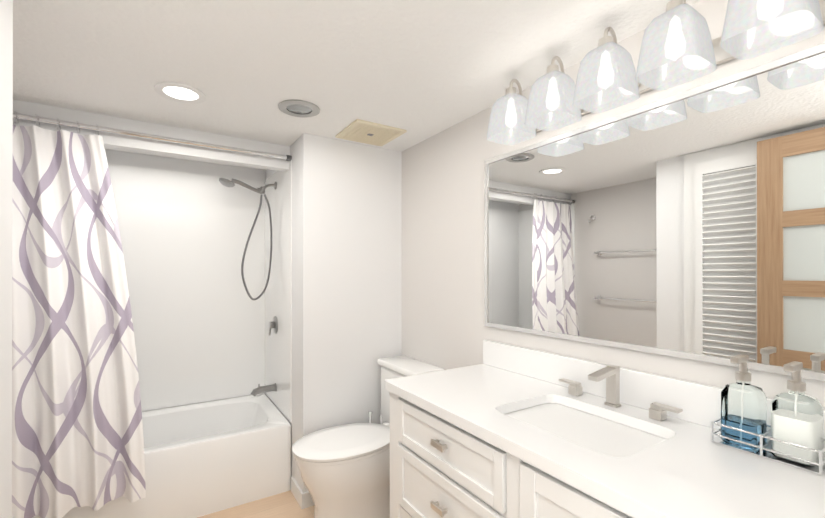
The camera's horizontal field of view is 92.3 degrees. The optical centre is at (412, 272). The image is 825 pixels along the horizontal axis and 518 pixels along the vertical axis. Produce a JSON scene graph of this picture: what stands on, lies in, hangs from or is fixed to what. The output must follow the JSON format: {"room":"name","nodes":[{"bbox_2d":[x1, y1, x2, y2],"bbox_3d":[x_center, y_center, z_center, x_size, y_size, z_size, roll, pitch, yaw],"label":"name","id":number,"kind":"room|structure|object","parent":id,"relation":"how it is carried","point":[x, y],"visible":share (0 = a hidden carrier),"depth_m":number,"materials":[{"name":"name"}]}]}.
{"room":"bathroom","nodes":[
{"label":"bathroom","id":0,"kind":"room"},
{"bbox_2d":[0,0,12,517],"bbox_3d":[-0.855,0.267,0.163,0.603,2.130,1.720,0,0,-32],"label":"wall","id":1,"kind":"structure","parent":0,"point":[6,97],"depth_m":1.01,"materials":[{"name":"white paint"}]},
{"bbox_2d":[13,100,289,171],"bbox_3d":[-1.434,-0.721,2.121,1.520,0.145,0.072,0,0,-32],"label":"wall","id":2,"kind":"structure","parent":0,"point":[128,143],"depth_m":2.13,"materials":[{"name":"white paint"}]},
{"bbox_2d":[105,149,291,421],"bbox_3d":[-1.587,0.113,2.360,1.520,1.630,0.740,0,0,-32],"label":"wall","id":3,"kind":"structure","parent":0,"point":[201,319],"depth_m":2.79,"materials":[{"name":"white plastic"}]},
{"bbox_2d":[219,178,276,299],"bbox_3d":[-1.108,-0.221,2.677,0.360,0.827,0.102,0,0,-32],"label":"shower head","id":4,"kind":"object","parent":3,"relation":"attached to","point":[229,183],"visible":1,"depth_m":2.70,"materials":[{"name":"silver metal"}]},
{"bbox_2d":[251,383,276,395],"bbox_3d":[-1.025,0.804,2.727,0.165,0.081,0.060,0,0,-32],"label":"tub spout","id":5,"kind":"object","parent":3,"relation":"attached to","point":[259,389],"visible":1,"depth_m":2.71,"materials":[{"name":"silver metal"}]},
{"bbox_2d":[269,316,277,335],"bbox_3d":[-0.978,0.371,2.758,0.052,0.134,0.124,0,0,-32],"label":"shower valve","id":6,"kind":"object","parent":3,"relation":"attached to","point":[273,324],"visible":1,"depth_m":2.74,"materials":[{"name":"silver metal"}]},
{"bbox_2d":[197,490,314,517],"bbox_3d":[-0.606,1.360,1.418,2.370,0.050,3.577,0,0,-32],"label":"floor","id":7,"kind":"structure","parent":0,"point":[284,505],"depth_m":2.23,"materials":[{"name":"brown wood"}]},
{"bbox_2d":[32,394,290,517],"bbox_3d":[-1.582,1.135,2.349,1.514,0.405,0.754,0,0,-32],"label":"bathtub","id":8,"kind":"object","parent":7,"relation":"on","point":[205,458],"visible":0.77,"depth_m":2.28,"materials":[{"name":"white ceramic"}]},
{"bbox_2d":[292,356,443,517],"bbox_3d":[-0.261,0.934,2.167,0.777,0.805,0.430,0,0,-32],"label":"toilet","id":9,"kind":"object","parent":7,"relation":"on","point":[344,470],"visible":0.58,"depth_m":2.01,"materials":[{"name":"white ceramic"}]},
{"bbox_2d":[385,388,648,517],"bbox_3d":[0.495,0.903,1.163,0.576,0.862,1.404,0,0,-32],"label":"bathroom vanity","id":10,"kind":"object","parent":7,"relation":"on","point":[440,467],"depth_m":1.21,"materials":[{"name":"white paint"}]},
{"bbox_2d":[385,364,824,517],"bbox_3d":[0.502,0.456,1.167,0.562,0.033,1.432,0,0,-32],"label":"countertop","id":11,"kind":"structure","parent":10,"relation":"on","point":[678,473],"depth_m":0.95,"materials":[{"name":"white stone"}]},
{"bbox_2d":[513,400,660,451],"bbox_3d":[0.495,0.539,1.186,0.322,0.157,0.442,0,0,-32],"label":"sink","id":12,"kind":"object","parent":11,"relation":"in","point":[612,435],"depth_m":1.22,"materials":[{"name":"white ceramic"}]},
{"bbox_2d":[585,364,620,407],"bbox_3d":[0.620,0.375,1.283,0.127,0.129,0.040,0,0,-32],"label":"faucet","id":13,"kind":"object","parent":11,"relation":"on","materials":[{"name":"silver metal"}]},
{"bbox_2d":[711,354,824,474],"bbox_3d":[0.865,0.324,0.964,0.106,0.229,0.205,0,0,-32],"label":"soap caddy","id":14,"kind":"object","parent":11,"relation":"on","point":[796,438],"visible":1,"depth_m":0.93,"materials":[{"name":"silver metal"}]},
{"bbox_2d":[265,133,401,492],"bbox_3d":[-0.592,0.274,2.910,0.750,2.130,1.077,0,0,-32],"label":"wall","id":15,"kind":"structure","parent":0,"point":[346,265],"depth_m":2.39,"materials":[{"name":"white paint"}]},
{"bbox_2d":[299,491,314,508],"bbox_3d":[-0.364,1.295,2.407,0.622,0.085,0.012,0,0,-32],"label":"baseboard","id":16,"kind":"structure","parent":15,"relation":"attached to","point":[304,500],"depth_m":2.25,"materials":[{"name":"white wood"}]},
{"bbox_2d":[13,0,700,169],"bbox_3d":[-0.606,-0.820,1.423,2.370,0.050,3.577,0,0,-32],"label":"ceiling","id":17,"kind":"structure","parent":0,"point":[419,71],"depth_m":1.45,"materials":[{"name":"white paint"}]},
{"bbox_2d":[154,82,205,103],"bbox_3d":[-1.023,-0.788,1.753,0.200,0.010,0.200,0,0,-32],"label":"recessed light","id":18,"kind":"object","parent":17,"relation":"in","point":[180,92],"visible":1,"depth_m":1.74,"materials":[{"name":"white"}]},
{"bbox_2d":[278,100,319,116],"bbox_3d":[-0.547,-0.787,1.918,0.194,0.011,0.194,0,0,-32],"label":"recessed light","id":19,"kind":"object","parent":17,"relation":"in","point":[298,108],"visible":1,"depth_m":1.90,"materials":[{"name":"grey metal"}]},
{"bbox_2d":[335,119,406,145],"bbox_3d":[-0.240,-0.786,2.255,0.300,0.012,0.300,0,0,-32],"label":"ceiling vent","id":20,"kind":"object","parent":17,"relation":"in","point":[364,131],"visible":0.98,"depth_m":2.23,"materials":[{"name":"beige"}]},
{"bbox_2d":[402,0,824,408],"bbox_3d":[0.641,0.271,1.574,0.100,2.130,2.500,0,0,-32],"label":"wall","id":21,"kind":"structure","parent":0,"point":[444,327],"depth_m":2.04,"materials":[{"name":"white paint"}]},
{"bbox_2d":[483,340,824,459],"bbox_3d":[0.731,0.382,1.312,0.020,0.115,1.432,0,0,-32],"label":"backsplash","id":22,"kind":"structure","parent":21,"relation":"attached to","point":[699,403],"depth_m":1.30,"materials":[{"name":"white stone"}]},
{"bbox_2d":[484,43,824,380],"bbox_3d":[0.732,-0.141,1.322,0.012,0.797,1.416,0,0,-32],"label":"mirror","id":23,"kind":"object","parent":21,"relation":"attached to","point":[689,224],"visible":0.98,"depth_m":1.20,"materials":[{"name":"clear glass"}]},
{"bbox_2d":[486,0,824,144],"bbox_3d":[0.638,-0.655,1.263,0.236,0.240,0.994,0,0,-32],"label":"sconce","id":24,"kind":"object","parent":21,"relation":"attached to","point":[679,46],"visible":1,"depth_m":1.12,"materials":[{"name":"clear glass"}]},
{"bbox_3d":[-1.999,0.270,1.497,0.100,2.130,1.757,0,0,-32],"label":"wall","id":25,"kind":"structure","parent":0,"visible":0},
{"bbox_2d":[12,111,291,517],"bbox_3d":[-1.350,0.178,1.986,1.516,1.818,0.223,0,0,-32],"label":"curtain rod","id":26,"kind":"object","parent":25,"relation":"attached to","point":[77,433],"visible":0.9,"depth_m":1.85,"materials":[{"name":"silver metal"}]},
{"bbox_2d":[12,125,145,517],"bbox_3d":[-1.647,0.207,1.797,0.735,1.758,0.222,0,0,-32],"label":"curtain","id":27,"kind":"object","parent":26,"relation":"hanging from","point":[78,441],"depth_m":1.85,"materials":[{"name":"fabric"}]}
]}

